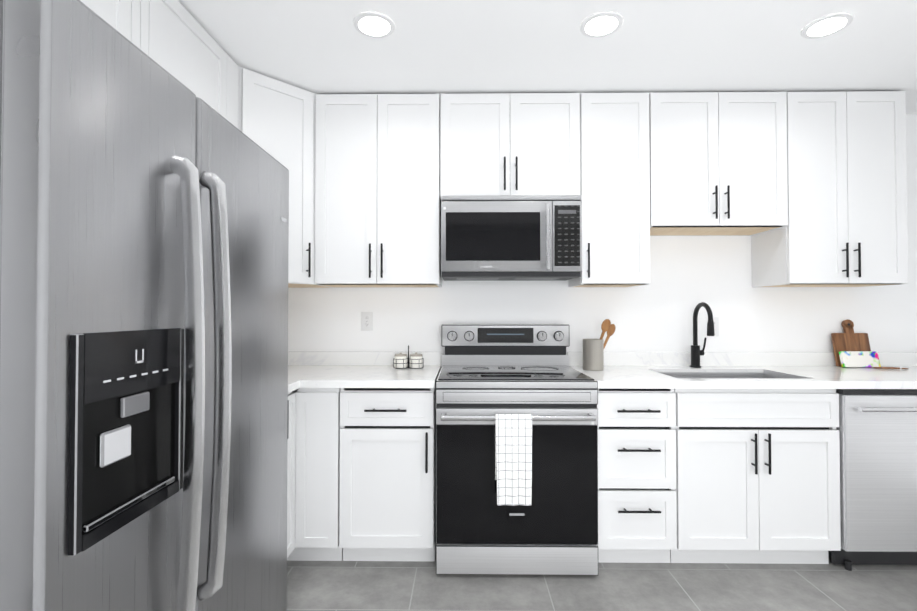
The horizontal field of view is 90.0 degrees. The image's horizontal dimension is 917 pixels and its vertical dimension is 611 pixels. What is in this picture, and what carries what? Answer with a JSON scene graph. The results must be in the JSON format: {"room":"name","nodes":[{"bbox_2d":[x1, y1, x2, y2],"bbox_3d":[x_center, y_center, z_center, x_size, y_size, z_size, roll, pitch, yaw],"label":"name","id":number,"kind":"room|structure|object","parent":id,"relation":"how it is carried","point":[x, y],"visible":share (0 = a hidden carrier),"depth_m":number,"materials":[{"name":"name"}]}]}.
{"room":"kitchen","nodes":[
{"label":"kitchen","id":0,"kind":"room"},
{"bbox_2d":[178,0,916,113],"bbox_3d":[0.821,-1.258,0.457,4.685,0.100,4.960,0,-1,1],"label":"ceiling","id":1,"kind":"structure","parent":0,"point":[456,46],"depth_m":2.10,"materials":[{"name":"white paint"}]},
{"bbox_2d":[353,12,394,37],"bbox_3d":[-0.356,-1.182,1.939,0.176,0.006,0.176,0,-1,1],"label":"recessed light","id":2,"kind":"object","parent":1,"relation":"in","point":[374,24],"visible":1,"depth_m":1.93,"materials":[{"name":"white plastic"}]},
{"bbox_2d":[580,11,622,37],"bbox_3d":[0.603,-1.182,1.937,0.176,0.006,0.176,0,-1,1],"label":"recessed light","id":3,"kind":"object","parent":1,"relation":"in","point":[601,24],"visible":1,"depth_m":1.93,"materials":[{"name":"white plastic"}]},
{"bbox_2d":[801,12,853,38],"bbox_3d":[1.560,-1.182,1.944,0.176,0.006,0.176,0,-1,1],"label":"recessed light","id":4,"kind":"object","parent":1,"relation":"in","point":[827,25],"visible":1,"depth_m":1.94,"materials":[{"name":"white plastic"}]},
{"bbox_2d":[287,535,916,610],"bbox_3d":[0.821,1.297,0.421,4.685,0.100,4.960,0,-1,1],"label":"floor","id":5,"kind":"structure","parent":0,"point":[342,585],"depth_m":2.06,"materials":[{"name":"tile"}]},
{"bbox_2d":[0,0,288,610],"bbox_3d":[-0.953,0.389,1.089,0.895,1.734,0.901,0,-1,1],"label":"fridge","id":6,"kind":"object","parent":5,"relation":"on","point":[144,222],"visible":1,"depth_m":0.81,"materials":[{"name":"grey metal"}]},
{"bbox_2d":[287,400,288,438],"bbox_3d":[-1.078,0.829,1.813,0.648,0.875,0.508,0,-1,1],"label":"base cabinet","id":7,"kind":"object","parent":5,"relation":"on","point":[288,417],"visible":0.15,"depth_m":2.03,"materials":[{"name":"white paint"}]},
{"bbox_2d":[288,360,307,392],"bbox_3d":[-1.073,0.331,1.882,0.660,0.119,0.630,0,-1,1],"label":"countertop","id":8,"kind":"structure","parent":7,"relation":"on","point":[297,369],"depth_m":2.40,"materials":[{"name":"stone"}]},
{"bbox_2d":[287,388,342,560],"bbox_3d":[-0.732,0.834,2.188,0.299,0.875,0.244,0,-1,1],"label":"base cabinet","id":9,"kind":"object","parent":5,"relation":"on","point":[313,458],"visible":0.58,"depth_m":2.22,"materials":[{"name":"white paint"}]},
{"bbox_2d":[339,388,435,560],"bbox_3d":[-0.345,0.839,2.495,0.457,0.875,0.644,0,-1,1],"label":"base cabinet","id":10,"kind":"object","parent":5,"relation":"on","point":[387,474],"visible":0.92,"depth_m":2.22,"materials":[{"name":"white paint"}]},
{"bbox_2d":[288,352,440,387],"bbox_3d":[-0.753,0.340,2.512,1.286,0.119,0.638,0,-1,1],"label":"countertop","id":11,"kind":"structure","parent":10,"relation":"on","point":[325,369],"depth_m":2.56,"materials":[{"name":"stone"}]},
{"bbox_2d":[393,345,423,368],"bbox_3d":[-0.291,0.298,2.668,0.177,0.132,0.087,0,-1,1],"label":"spice jars","id":12,"kind":"object","parent":11,"relation":"on","point":[401,362],"visible":1,"depth_m":2.64,"materials":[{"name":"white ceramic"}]},
{"bbox_2d":[435,324,597,574],"bbox_3d":[0.276,0.693,2.440,0.761,1.165,0.732,0,-1,1],"label":"range","id":13,"kind":"object","parent":5,"relation":"on","point":[487,373],"visible":1,"depth_m":2.14,"materials":[{"name":"grey metal"}]},
{"bbox_2d":[495,414,532,505],"bbox_3d":[0.251,0.696,2.084,0.166,0.404,0.052,0,-1,1],"label":"hanging towel","id":14,"kind":"object","parent":13,"relation":"hanging from","point":[513,455],"visible":0.98,"depth_m":2.06,"materials":[{"name":"fabric"}]},
{"bbox_2d":[597,389,676,562],"bbox_3d":[0.858,0.838,2.482,0.382,0.875,0.644,0,-1,1],"label":"base cabinet","id":15,"kind":"object","parent":5,"relation":"on","point":[637,513],"visible":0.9,"depth_m":2.20,"materials":[{"name":"white paint"}]},
{"bbox_2d":[670,376,840,563],"bbox_3d":[1.439,0.838,2.475,0.772,0.875,0.644,0,-1,1],"label":"base cabinet","id":16,"kind":"object","parent":5,"relation":"on","point":[757,475],"visible":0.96,"depth_m":2.20,"materials":[{"name":"white paint"}]},
{"bbox_2d":[567,352,916,388],"bbox_3d":[1.873,0.339,2.483,2.422,0.119,0.636,0,-1,1],"label":"countertop","id":17,"kind":"structure","parent":16,"relation":"on","point":[631,370],"depth_m":2.60,"materials":[{"name":"stone"}]},
{"bbox_2d":[583,319,615,370],"bbox_3d":[0.797,0.220,2.597,0.184,0.286,0.114,0,-1,1],"label":"utensil crock","id":18,"kind":"object","parent":17,"relation":"on","point":[593,354],"visible":1,"depth_m":2.56,"materials":[{"name":"ceramic"}]},
{"bbox_2d":[690,302,714,367],"bbox_3d":[1.414,0.172,2.636,0.086,0.382,0.220,0,-1,1],"label":"faucet","id":19,"kind":"object","parent":17,"relation":"on","point":[696,352],"visible":1,"depth_m":2.69,"materials":[{"name":"black metal"}]},
{"bbox_2d":[658,369,812,378],"bbox_3d":[1.413,0.538,2.445,0.678,0.351,0.403,0,-1,1],"label":"sink basin","id":20,"kind":"object","parent":17,"relation":"in","point":[769,373],"visible":0.12,"depth_m":2.63,"materials":[{"name":"grey metal"}]},
{"bbox_2d":[831,320,870,365],"bbox_3d":[2.359,0.224,2.758,0.213,0.279,0.070,0,-1,1],"label":"cutting board","id":21,"kind":"object","parent":17,"relation":"on","point":[848,339],"visible":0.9,"depth_m":2.75,"materials":[{"name":"brown wood"}]},
{"bbox_2d":[839,351,880,366],"bbox_3d":[2.354,0.316,2.691,0.211,0.094,0.043,0,-1,1],"label":"snack box","id":22,"kind":"object","parent":17,"relation":"on","point":[859,358],"visible":0.88,"depth_m":2.68,"materials":[{"name":"cardboard"}]},
{"bbox_2d":[873,367,908,368],"bbox_3d":[2.470,0.357,2.616,0.166,0.012,0.048,0,-1,1],"label":"spreader","id":23,"kind":"object","parent":17,"relation":"on","point":[889,368],"visible":1,"depth_m":2.62,"materials":[{"name":"brown wood"}]},
{"bbox_2d":[831,389,916,570],"bbox_3d":[2.131,0.840,2.437,0.598,0.870,0.656,0,-1,1],"label":"dishwasher","id":24,"kind":"object","parent":5,"relation":"on","point":[877,428],"visible":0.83,"depth_m":2.17,"materials":[{"name":"grey metal"}]},
{"bbox_2d":[288,114,916,497],"bbox_3d":[0.849,0.054,2.869,4.685,2.455,0.100,0,-1,1],"label":"wall","id":25,"kind":"structure","parent":0,"point":[688,274],"depth_m":2.82,"materials":[{"name":"white paint"}]},
{"bbox_2d":[238,66,330,287],"bbox_3d":[-1.093,-0.646,2.546,0.605,1.061,0.606,0,-1,1],"label":"upper cabinet","id":26,"kind":"object","parent":25,"relation":"attached to","point":[277,120],"visible":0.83,"depth_m":2.44,"materials":[{"name":"white paint"}]},
{"bbox_2d":[361,312,372,330],"bbox_3d":[-0.565,0.098,2.830,0.072,0.116,0.008,0,-1,1],"label":"electrical outlet","id":27,"kind":"object","parent":25,"relation":"attached to","point":[366,321],"visible":1,"depth_m":2.83,"materials":[{"name":"white plastic"}]},
{"bbox_2d":[315,93,441,287],"bbox_3d":[-0.446,-0.644,2.661,0.685,1.061,0.360,0,-1,1],"label":"upper cabinet","id":28,"kind":"object","parent":25,"relation":"attached to","point":[377,196],"visible":1,"depth_m":2.52,"materials":[{"name":"white paint"}]},
{"bbox_2d":[440,93,579,199],"bbox_3d":[0.284,-0.881,2.656,0.768,0.587,0.360,0,-1,1],"label":"upper cabinet","id":29,"kind":"object","parent":25,"relation":"attached to","point":[509,143],"visible":0.88,"depth_m":2.52,"materials":[{"name":"white paint"}]},
{"bbox_2d":[441,195,581,280],"bbox_3d":[0.282,-0.368,2.603,0.747,0.434,0.441,0,-1,1],"label":"microwave","id":30,"kind":"object","parent":29,"relation":"attached to","point":[511,237],"visible":1,"depth_m":2.44,"materials":[{"name":"metal"}]},
{"bbox_2d":[568,92,649,286],"bbox_3d":[0.860,-0.644,2.646,0.375,1.061,0.360,0,-1,1],"label":"upper cabinet","id":31,"kind":"object","parent":25,"relation":"attached to","point":[614,165],"visible":0.94,"depth_m":2.51,"materials":[{"name":"white paint"}]},
{"bbox_2d":[707,317,718,335],"bbox_3d":[1.556,0.130,2.805,0.072,0.116,0.008,0,-1,1],"label":"electrical outlet","id":32,"kind":"object","parent":25,"relation":"attached to","point":[716,324],"visible":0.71,"depth_m":2.80,"materials":[{"name":"white plastic"}]},
{"bbox_2d":[648,91,787,235],"bbox_3d":[1.421,-0.803,2.642,0.742,0.745,0.360,0,-1,1],"label":"upper cabinet","id":33,"kind":"object","parent":25,"relation":"attached to","point":[718,163],"visible":0.98,"depth_m":2.51,"materials":[{"name":"white paint"}]},
{"bbox_2d":[751,91,907,286],"bbox_3d":[2.114,-0.645,2.632,0.640,1.061,0.360,0,-1,1],"label":"upper cabinet","id":34,"kind":"object","parent":25,"relation":"attached to","point":[846,226],"visible":0.98,"depth_m":2.50,"materials":[{"name":"white paint"}]},
{"bbox_3d":[-1.472,0.020,0.465,0.100,2.455,4.760,0,-1,1],"label":"wall","id":35,"kind":"structure","parent":0,"visible":0},
{"bbox_2d":[80,0,139,48],"bbox_3d":[-1.232,-0.851,1.099,0.360,0.693,0.928,0,-1,1],"label":"upper cabinet","id":36,"kind":"object","parent":35,"relation":"attached to","point":[122,17],"depth_m":1.48,"materials":[{"name":"white paint"}]},
{"bbox_2d":[140,0,238,127],"bbox_3d":[-1.223,-0.655,1.902,0.360,1.061,0.680,0,-1,1],"label":"upper cabinet","id":37,"kind":"object","parent":35,"relation":"attached to","point":[179,43],"visible":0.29,"depth_m":1.86,"materials":[{"name":"white paint"}]}
]}

